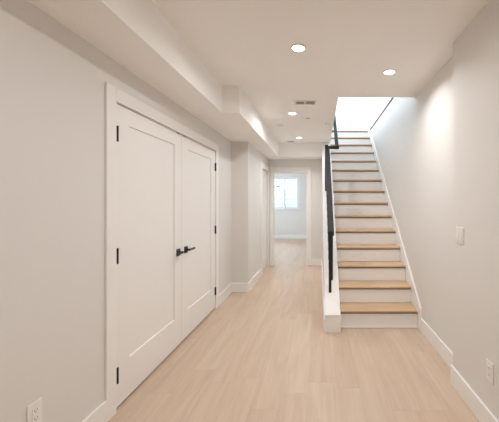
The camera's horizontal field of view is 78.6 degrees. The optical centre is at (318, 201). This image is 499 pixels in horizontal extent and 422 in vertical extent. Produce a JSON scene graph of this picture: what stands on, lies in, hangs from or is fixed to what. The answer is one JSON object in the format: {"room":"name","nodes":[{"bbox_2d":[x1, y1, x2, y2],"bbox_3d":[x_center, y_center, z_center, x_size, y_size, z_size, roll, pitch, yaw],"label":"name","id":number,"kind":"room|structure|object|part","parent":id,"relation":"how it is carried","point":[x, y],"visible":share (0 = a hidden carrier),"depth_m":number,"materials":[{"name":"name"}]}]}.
{"room":"basement hallway","nodes":[
{"label":"basement hallway","id":0,"kind":"room"},
{"bbox_2d":[0,0,230,421],"bbox_3d":[-1.395,0.086,0.755,0.120,2.580,7.510,0,0,0],"label":"wall","id":1,"kind":"structure","parent":0,"point":[52,80],"depth_m":1.50,"materials":[{"name":"paint"}]},
{"bbox_2d":[27,397,41,421],"bbox_3d":[-1.330,0.995,1.383,0.009,0.118,0.072,0,0,0],"label":"wall outlet","id":2,"kind":"object","parent":1,"relation":"attached to","point":[34,411],"visible":1,"depth_m":1.38,"materials":[{"name":"white plastic"}]},
{"bbox_2d":[32,405,38,421],"bbox_3d":[-1.327,0.995,1.383,0.003,0.068,0.033,0,0,0],"label":"receptacle","id":3,"kind":"object","parent":2,"relation":"attached to","point":[35,408],"depth_m":1.38,"materials":[{"name":"white plastic"}]},
{"bbox_2d":[117,104,183,406],"bbox_3d":[-1.325,0.351,2.398,0.087,2.010,0.929,0,0,0],"label":"door","id":4,"kind":"structure","parent":1,"relation":"in","point":[149,153],"depth_m":2.27,"materials":[{"name":"white paint"}]},
{"bbox_2d":[105,82,218,421],"bbox_3d":[-1.388,0.314,2.865,0.134,2.125,2.050,0,0,0],"label":"trim","id":5,"kind":"structure","parent":1,"relation":"attached to","point":[113,95],"depth_m":1.90,"materials":[{"name":"white paint"}]},
{"bbox_2d":[82,268,261,421],"bbox_3d":[-1.200,1.306,1.252,0.270,0.140,8.505,0,0,0],"label":"baseboard","id":6,"kind":"structure","parent":1,"relation":"attached to","point":[99,414],"depth_m":4.12,"materials":[{"name":"white paint"}]},
{"bbox_2d":[182,135,215,340],"bbox_3d":[-1.325,0.351,3.332,0.087,2.010,0.929,0,0,0],"label":"door","id":7,"kind":"structure","parent":1,"relation":"in","point":[198,161],"depth_m":3.24,"materials":[{"name":"white paint"}]},
{"bbox_2d":[231,142,268,282],"bbox_3d":[-1.268,0.086,5.515,0.375,2.580,2.010,0,0,0],"label":"wall","id":8,"kind":"structure","parent":0,"point":[246,160],"depth_m":4.51,"materials":[{"name":"paint"}]},
{"bbox_2d":[263,170,265,269],"bbox_3d":[-1.133,0.356,5.940,0.036,2.015,0.674,0,0,0],"label":"door","id":9,"kind":"structure","parent":8,"relation":"in","point":[264,171],"depth_m":6.12,"materials":[{"name":"white paint"}]},
{"bbox_2d":[261,162,268,274],"bbox_3d":[-1.073,0.314,5.940,0.014,2.125,0.870,0,0,0],"label":"trim","id":10,"kind":"structure","parent":8,"relation":"attached to","point":[263,165],"depth_m":5.59,"materials":[{"name":"white paint"}]},
{"bbox_2d":[274,179,296,206],"bbox_3d":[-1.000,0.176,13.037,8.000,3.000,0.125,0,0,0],"label":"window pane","id":11,"kind":"structure","parent":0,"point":[291,184],"depth_m":12.98,"materials":[{"name":"glass"}]},
{"bbox_2d":[274,174,305,234],"bbox_3d":[-0.800,0.126,11.175,4.600,2.500,0.150,0,0,0],"label":"wall","id":12,"kind":"structure","parent":0,"point":[286,222],"depth_m":11.10,"materials":[{"name":"grey paint"}]},
{"bbox_2d":[274,177,299,209],"bbox_3d":[-1.290,-0.329,11.140,1.160,1.230,0.160,0,0,0],"label":"window","id":13,"kind":"structure","parent":12,"relation":"in","point":[285,207],"depth_m":11.13,"materials":[{"name":"white plastic"}]},
{"bbox_3d":[-1.518,-0.344,11.165,0.525,1.100,0.030,0,0,0],"label":"sash","id":14,"kind":"part","parent":13,"relation":"part of","materials":[{"name":"glass"}]},
{"bbox_3d":[-1.058,-0.344,11.200,0.515,1.100,0.030,0,0,0],"label":"sash","id":15,"kind":"part","parent":13,"relation":"part of","materials":[{"name":"glass"}]},
{"bbox_2d":[274,235,305,238],"bbox_3d":[-0.800,1.306,11.092,4.600,0.140,0.015,0,0,0],"label":"baseboard","id":16,"kind":"structure","parent":12,"relation":"attached to","point":[275,236],"depth_m":11.08,"materials":[{"name":"white paint"}]},
{"bbox_2d":[274,173,305,173],"bbox_3d":[-0.800,-1.104,8.855,4.800,0.080,4.790,0,0,0],"label":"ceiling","id":17,"kind":"structure","parent":0,"point":[274,173],"depth_m":11.01,"materials":[{"name":"paint"}]},
{"bbox_2d":[108,239,478,421],"bbox_3d":[-0.800,1.426,4.050,4.800,0.100,14.300,0,0,0],"label":"floor","id":18,"kind":"structure","parent":0,"point":[265,353],"depth_m":2.44,"materials":[{"name":"brown wood"}]},
{"bbox_2d":[330,126,421,330],"bbox_3d":[0.665,-0.147,4.810,0.870,3.045,3.328,0,0,0],"label":"staircase","id":19,"kind":"structure","parent":18,"relation":"on","point":[377,289],"depth_m":3.93,"materials":[{"name":"white paint"}]},
{"bbox_3d":[0.654,-1.335,6.216,0.849,0.012,0.014,0,0,0],"label":"scotia moulding","id":20,"kind":"part","parent":19,"relation":"part of","materials":[{"name":"brown wood"}]},
{"bbox_3d":[0.654,-0.943,5.755,0.849,0.012,0.014,0,0,0],"label":"scotia moulding","id":21,"kind":"part","parent":19,"relation":"part of","materials":[{"name":"brown wood"}]},
{"bbox_3d":[0.654,-0.551,5.294,0.849,0.012,0.014,0,0,0],"label":"scotia moulding","id":22,"kind":"part","parent":19,"relation":"part of","materials":[{"name":"brown wood"}]},
{"bbox_3d":[0.654,-0.355,5.064,0.849,0.012,0.014,0,0,0],"label":"scotia moulding","id":23,"kind":"part","parent":19,"relation":"part of","materials":[{"name":"brown wood"}]},
{"bbox_3d":[0.654,-0.160,4.834,0.849,0.012,0.014,0,0,0],"label":"scotia moulding","id":24,"kind":"part","parent":19,"relation":"part of","materials":[{"name":"brown wood"}]},
{"bbox_3d":[0.654,0.036,4.603,0.849,0.012,0.014,0,0,0],"label":"scotia moulding","id":25,"kind":"part","parent":19,"relation":"part of","materials":[{"name":"brown wood"}]},
{"bbox_3d":[0.654,0.232,4.373,0.849,0.012,0.014,0,0,0],"label":"scotia moulding","id":26,"kind":"part","parent":19,"relation":"part of","materials":[{"name":"brown wood"}]},
{"bbox_3d":[0.654,0.428,4.142,0.849,0.012,0.014,0,0,0],"label":"scotia moulding","id":27,"kind":"part","parent":19,"relation":"part of","materials":[{"name":"brown wood"}]},
{"bbox_3d":[0.654,0.624,3.912,0.849,0.012,0.014,0,0,0],"label":"scotia moulding","id":28,"kind":"part","parent":19,"relation":"part of","materials":[{"name":"brown wood"}]},
{"bbox_3d":[0.654,0.819,3.682,0.849,0.012,0.014,0,0,0],"label":"scotia moulding","id":29,"kind":"part","parent":19,"relation":"part of","materials":[{"name":"brown wood"}]},
{"bbox_3d":[0.654,1.015,3.451,0.849,0.012,0.014,0,0,0],"label":"scotia moulding","id":30,"kind":"part","parent":19,"relation":"part of","materials":[{"name":"brown wood"}]},
{"bbox_3d":[0.654,1.211,3.221,0.849,0.012,0.014,0,0,0],"label":"scotia moulding","id":31,"kind":"part","parent":19,"relation":"part of","materials":[{"name":"brown wood"}]},
{"bbox_3d":[0.654,1.366,3.222,0.849,0.020,0.012,0,0,0],"label":"shoe moulding","id":32,"kind":"part","parent":19,"relation":"part of","materials":[{"name":"white paint"}]},
{"bbox_2d":[269,159,321,264],"bbox_3d":[-0.427,0.086,6.460,1.306,2.580,0.120,0,0,0],"label":"wall","id":33,"kind":"structure","parent":0,"point":[315,164],"depth_m":6.40,"materials":[{"name":"paint"}]},
{"bbox_2d":[270,167,310,265],"bbox_3d":[-0.615,0.314,6.453,0.891,2.125,0.134,0,0,0],"label":"trim","id":34,"kind":"structure","parent":33,"relation":"attached to","point":[307,170],"depth_m":6.39,"materials":[{"name":"white paint"}]},
{"bbox_2d":[311,259,320,265],"bbox_3d":[-0.048,1.306,6.393,0.236,0.140,0.015,0,0,0],"label":"baseboard","id":35,"kind":"structure","parent":33,"relation":"attached to","point":[314,262],"depth_m":6.38,"materials":[{"name":"white paint"}]},
{"bbox_2d":[151,0,488,142],"bbox_3d":[-0.150,-1.373,1.680,2.900,0.337,9.560,0,0,0],"label":"ceiling","id":36,"kind":"structure","parent":0,"point":[246,44],"depth_m":2.27,"materials":[{"name":"paint"}]},
{"bbox_2d":[28,0,321,158],"bbox_3d":[-1.049,-1.064,1.750,1.219,0.280,9.500,0,0,7],"label":"soffit","id":37,"kind":"structure","parent":36,"relation":"attached to","point":[135,34],"depth_m":2.07,"materials":[{"name":"paint"}]},
{"bbox_2d":[290,44,306,51],"bbox_3d":[-0.159,-1.201,2.306,0.128,0.006,0.128,0,0,0],"label":"recessed light","id":38,"kind":"object","parent":36,"relation":"in","point":[295,47],"visible":1,"depth_m":2.30,"materials":[{"name":"white plastic"}]},
{"bbox_2d":[293,100,316,104],"bbox_3d":[-0.166,-1.201,3.570,0.280,0.006,0.150,0,0,0],"label":"ceiling vent","id":39,"kind":"object","parent":36,"relation":"in","point":[296,102],"visible":1,"depth_m":3.57,"materials":[{"name":"white plastic"}]},
{"bbox_2d":[382,69,396,74],"bbox_3d":[0.655,-1.201,2.732,0.128,0.006,0.128,0,0,0],"label":"recessed light","id":40,"kind":"object","parent":36,"relation":"in","point":[388,71],"visible":1,"depth_m":2.72,"materials":[{"name":"white"}]},
{"bbox_2d":[322,181,323,284],"bbox_3d":[0.148,0.086,4.760,0.156,2.580,3.280,0,0,0],"label":"wall","id":41,"kind":"structure","parent":0,"point":[322,181],"depth_m":5.58,"materials":[{"name":"paint"}]},
{"bbox_2d":[321,259,324,331],"bbox_3d":[0.062,1.306,4.753,0.015,0.140,3.265,0,0,0],"label":"baseboard","id":42,"kind":"structure","parent":41,"relation":"attached to","point":[321,259],"depth_m":3.84,"materials":[{"name":"white paint"}]},
{"bbox_2d":[322,142,340,316],"bbox_3d":[0.146,0.003,4.527,0.168,2.413,2.839,0,0,0],"label":"trim","id":43,"kind":"structure","parent":41,"relation":"attached to","point":[331,300],"depth_m":3.60,"materials":[{"name":"white paint"}]},
{"bbox_2d":[325,114,338,292],"bbox_3d":[0.211,-0.619,4.825,0.227,3.273,3.050,0,0,0],"label":"stair railing","id":44,"kind":"object","parent":43,"relation":"on","point":[328,185],"visible":0.9,"depth_m":3.71,"materials":[{"name":"black metal"}]},
{"bbox_3d":[0.124,-0.544,4.730,0.052,0.740,0.036,0,0,0],"label":"post","id":45,"kind":"part","parent":44,"relation":"part of","materials":[{"name":"black metal"}]},
{"bbox_3d":[0.136,-0.260,4.025,0.072,1.279,1.450,0,0,0],"label":"handrail","id":46,"kind":"part","parent":44,"relation":"part of","materials":[{"name":"black metal"}]},
{"bbox_3d":[0.127,0.683,3.325,0.030,0.670,0.030,0,0,0],"label":"newel post","id":47,"kind":"part","parent":44,"relation":"part of","materials":[{"name":"black metal"}]},
{"bbox_3d":[0.293,-1.552,5.550,0.057,1.407,1.600,0,0,0],"label":"handrail","id":48,"kind":"part","parent":44,"relation":"part of","materials":[{"name":"black metal"}]},
{"bbox_2d":[325,317,340,332],"bbox_3d":[0.148,1.294,3.113,0.168,0.165,0.014,0,0,0],"label":"trim","id":49,"kind":"structure","parent":41,"relation":"attached to","point":[332,324],"depth_m":3.11,"materials":[{"name":"white paint"}]},
{"bbox_2d":[332,98,390,129],"bbox_3d":[0.250,-2.842,5.500,9.700,2.563,8.200,0,0,0],"label":"wall","id":50,"kind":"structure","parent":0,"point":[363,112],"depth_m":9.50,"materials":[{"name":"white paint"}]},
{"bbox_2d":[370,56,452,351],"bbox_3d":[1.160,-0.075,4.442,0.120,2.902,4.424,0,0,0],"label":"wall","id":51,"kind":"structure","parent":0,"point":[413,137],"depth_m":3.01,"materials":[{"name":"paint"}]},
{"bbox_2d":[370,98,392,129],"bbox_3d":[1.104,-1.545,4.937,0.032,0.032,3.074,0,0,0],"label":"trim","id":52,"kind":"structure","parent":51,"relation":"attached to","point":[391,99],"depth_m":5.10,"materials":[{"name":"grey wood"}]},
{"bbox_2d":[421,318,452,367],"bbox_3d":[1.093,1.306,2.688,0.015,0.140,0.916,0,0,0],"label":"baseboard","id":53,"kind":"structure","parent":51,"relation":"attached to","point":[436,342],"depth_m":2.70,"materials":[{"name":"white paint"}]},
{"bbox_2d":[453,0,498,420],"bbox_3d":[1.117,0.086,-0.385,0.205,2.580,5.230,0,0,0],"label":"wall","id":54,"kind":"structure","parent":0,"point":[476,49],"depth_m":1.89,"materials":[{"name":"paint"}]},
{"bbox_2d":[456,227,463,244],"bbox_3d":[1.010,0.241,2.118,0.010,0.118,0.116,0,0,0],"label":"light switch","id":55,"kind":"object","parent":54,"relation":"attached to","point":[459,231],"visible":1,"depth_m":2.10,"materials":[{"name":"white plastic"}]},
{"bbox_2d":[450,365,498,421],"bbox_3d":[1.008,1.306,-0.378,0.015,0.140,5.245,0,0,0],"label":"baseboard","id":56,"kind":"structure","parent":54,"relation":"attached to","point":[474,403],"depth_m":1.94,"materials":[{"name":"white paint"}]},
{"bbox_2d":[486,358,493,384],"bbox_3d":[1.010,1.001,1.745,0.009,0.118,0.072,0,0,0],"label":"wall outlet","id":57,"kind":"object","parent":54,"relation":"attached to","point":[489,366],"visible":1,"depth_m":1.74,"materials":[{"name":"white plastic"}]},
{"bbox_2d":[487,364,490,378],"bbox_3d":[1.007,1.001,1.745,0.003,0.068,0.033,0,0,0],"label":"receptacle","id":58,"kind":"object","parent":57,"relation":"attached to","point":[488,365],"depth_m":1.74,"materials":[{"name":"white plastic"}]}
]}

